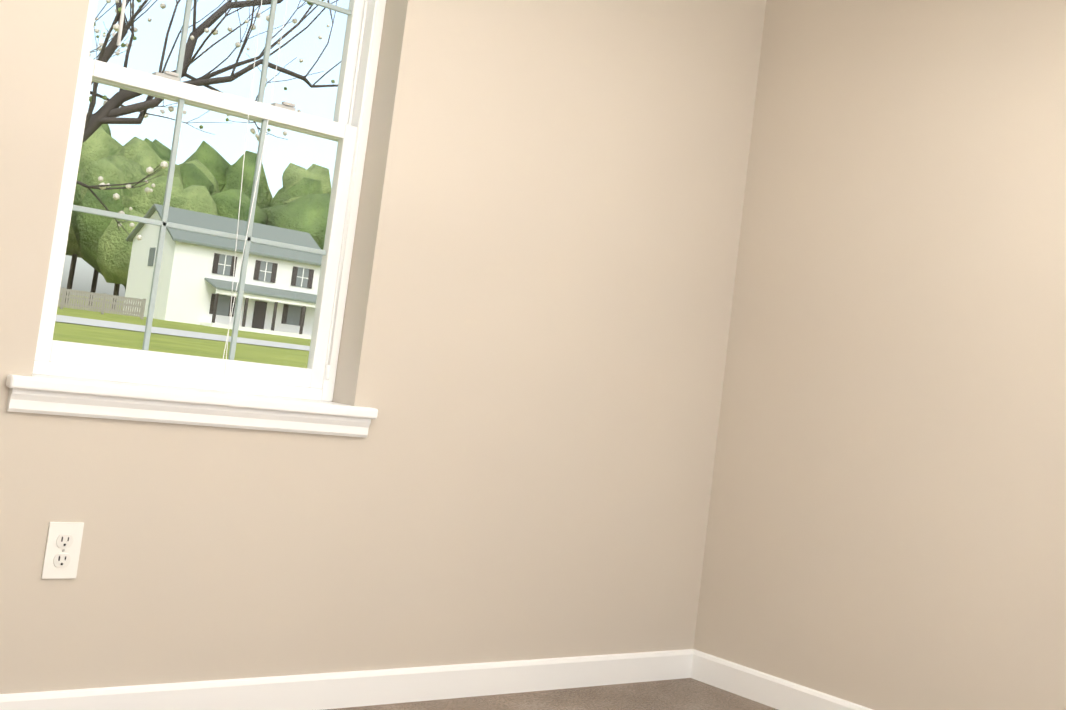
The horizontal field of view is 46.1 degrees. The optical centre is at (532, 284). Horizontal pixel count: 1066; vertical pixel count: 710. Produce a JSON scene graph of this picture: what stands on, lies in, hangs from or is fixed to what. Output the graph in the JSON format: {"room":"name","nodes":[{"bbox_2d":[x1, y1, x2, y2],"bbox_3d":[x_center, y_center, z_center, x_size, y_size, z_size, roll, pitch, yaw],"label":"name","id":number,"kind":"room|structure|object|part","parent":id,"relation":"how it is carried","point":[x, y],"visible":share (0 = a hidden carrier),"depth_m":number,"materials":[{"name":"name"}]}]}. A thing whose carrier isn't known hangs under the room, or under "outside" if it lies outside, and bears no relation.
{"room":"empty bedroom","nodes":[
{"label":"empty bedroom","id":0,"kind":"room"},
{"bbox_2d":[0,0,765,693],"bbox_3d":[-0.718,-0.266,2.847,3.710,2.440,0.160,10,-5,-39],"label":"wall","id":1,"kind":"structure","parent":0,"point":[538,306],"depth_m":3.19,"materials":[{"name":"paint"}]},
{"bbox_2d":[41,522,83,578],"bbox_3d":[-0.961,0.544,2.563,0.070,0.114,0.008,10,-5,-39],"label":"outlet","id":2,"kind":"object","parent":1,"relation":"attached to","point":[62,550],"visible":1,"depth_m":2.56,"materials":[{"name":"white plastic"}]},
{"bbox_2d":[6,374,377,418],"bbox_3d":[-0.744,0.250,2.789,0.860,0.026,0.146,10,-5,-39],"label":"window sill","id":3,"kind":"structure","parent":1,"relation":"attached to","point":[49,383],"depth_m":2.70,"materials":[{"name":"white wood"}]},
{"bbox_2d":[6,0,385,437],"bbox_3d":[-0.690,-0.384,2.864,0.840,1.398,0.195,10,-5,-39],"label":"window","id":4,"kind":"structure","parent":1,"relation":"in","point":[366,65],"depth_m":2.87,"materials":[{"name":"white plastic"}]},
{"bbox_2d":[152,70,179,80],"bbox_3d":[-0.820,-0.467,2.805,0.056,0.016,0.034,10,-5,-39],"label":"sash lock","id":5,"kind":"object","parent":4,"relation":"attached to","point":[174,76],"depth_m":2.80,"materials":[{"name":"grey metal"}]},
{"bbox_3d":[-0.717,0.287,2.748,0.840,0.047,0.020,10,-5,-39],"label":"window sill apron","id":6,"kind":"part","parent":4,"relation":"part of","materials":[{"name":"white wood"}]},
{"label":"sash glass","id":7,"kind":"part","parent":4,"relation":"part of","materials":[{"name":"clear glass"}]},
{"bbox_3d":[-0.749,-0.116,2.876,0.696,0.652,0.028,10,-5,-39],"label":"window sash","id":8,"kind":"part","parent":4,"relation":"part of","materials":[{"name":"white wood"}]},
{"bbox_3d":[-0.698,-0.725,2.948,0.696,0.648,0.028,10,-5,-39],"label":"window sash","id":9,"kind":"part","parent":4,"relation":"part of","materials":[{"name":"white wood"}]},
{"label":"sash glass","id":10,"kind":"part","parent":4,"relation":"part of","materials":[{"name":"clear glass"}]},
{"bbox_2d":[271,101,295,110],"bbox_3d":[-0.595,-0.426,2.992,0.056,0.016,0.034,10,-5,-39],"label":"sash lock","id":11,"kind":"object","parent":4,"relation":"attached to","point":[290,106],"depth_m":2.98,"materials":[{"name":"grey metal"}]},
{"bbox_2d":[0,649,692,709],"bbox_3d":[-0.808,0.903,2.697,3.390,0.082,0.013,10,-5,-39],"label":"baseboard","id":12,"kind":"structure","parent":1,"relation":"attached to","point":[324,691],"depth_m":3.04,"materials":[{"name":"white wood"}]},
{"bbox_2d":[325,678,777,709],"bbox_3d":[0.276,1.034,1.366,3.710,0.100,3.770,10,-5,-39],"label":"floor","id":13,"kind":"structure","parent":0,"point":[684,694],"depth_m":3.39,"materials":[{"name":"carpet"}]},
{"bbox_2d":[693,0,1065,709],"bbox_3d":[1.783,0.026,2.580,0.160,2.440,3.450,10,-5,-39],"label":"wall","id":14,"kind":"structure","parent":0,"point":[887,520],"depth_m":3.37,"materials":[{"name":"paint"}]},
{"bbox_2d":[691,649,872,709],"bbox_3d":[1.572,1.181,2.442,0.013,0.082,3.450,10,-5,-39],"label":"baseboard","id":15,"kind":"structure","parent":14,"relation":"attached to","point":[753,684],"depth_m":3.55,"materials":[{"name":"white wood"}]},
{"bbox_3d":[-0.589,-1.060,2.891,0.748,0.026,0.042,10,-5,-39],"label":"rail","id":16,"kind":"object","parent":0,"visible":0},
{"bbox_2d":[117,0,125,45],"bbox_3d":[-0.841,-0.801,2.657,0.020,0.602,0.014,10,-5,-39],"label":"wand","id":17,"kind":"object","parent":16,"relation":"hanging from","point":[121,22],"visible":1,"depth_m":2.64,"materials":[{"name":"white plastic"}]},
{"label":"outside","id":18,"kind":"structure","parent":0,"visible":0},
{"bbox_2d":[53,293,310,367],"bbox_3d":[-44.022,2.637,135.871,340.000,5.872,259.800,10,-5,-39],"label":"lawn","id":19,"kind":"structure","parent":18,"point":[282,355],"depth_m":46.38,"materials":[{"name":"green plant"}]},
{"bbox_2d":[58,287,145,319],"bbox_3d":[-34.177,0.067,73.686,23.640,1.550,0.200,10,-5,-39],"label":"fence","id":20,"kind":"object","parent":19,"relation":"on","point":[101,308],"depth_m":79.28,"materials":[{"name":"grey wood"}]},
{"bbox_2d":[56,315,309,350],"bbox_3d":[-19.235,1.893,58.879,120.000,0.407,18.000,10,-5,-39],"label":"road","id":21,"kind":"structure","parent":19,"relation":"on","point":[69,319],"depth_m":57.63,"materials":[{"name":"grey"}]},
{"bbox_2d":[65,124,330,308],"bbox_3d":[-25.016,-4.843,123.043,162.740,20.032,28.398,10,-5,-39],"label":"tree","id":22,"kind":"object","parent":19,"relation":"on","point":[227,203],"depth_m":109.68,"materials":[{"name":"green plant"}]},
{"bbox_2d":[76,0,340,239],"bbox_3d":[-5.228,-2.288,15.960,5.907,8.251,8.254,10,-5,-39],"label":"blossom tree","id":23,"kind":"object","parent":19,"relation":"on","point":[112,102],"depth_m":13.59,"materials":[{"name":"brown plant"}]},
{"bbox_2d":[123,204,321,338],"bbox_3d":[-23.298,-0.692,97.095,13.300,8.880,10.600,10,-5,-39],"label":"house","id":24,"kind":"structure","parent":19,"relation":"on","point":[178,272],"depth_m":94.29,"materials":[{"name":"white wood"}]}
]}

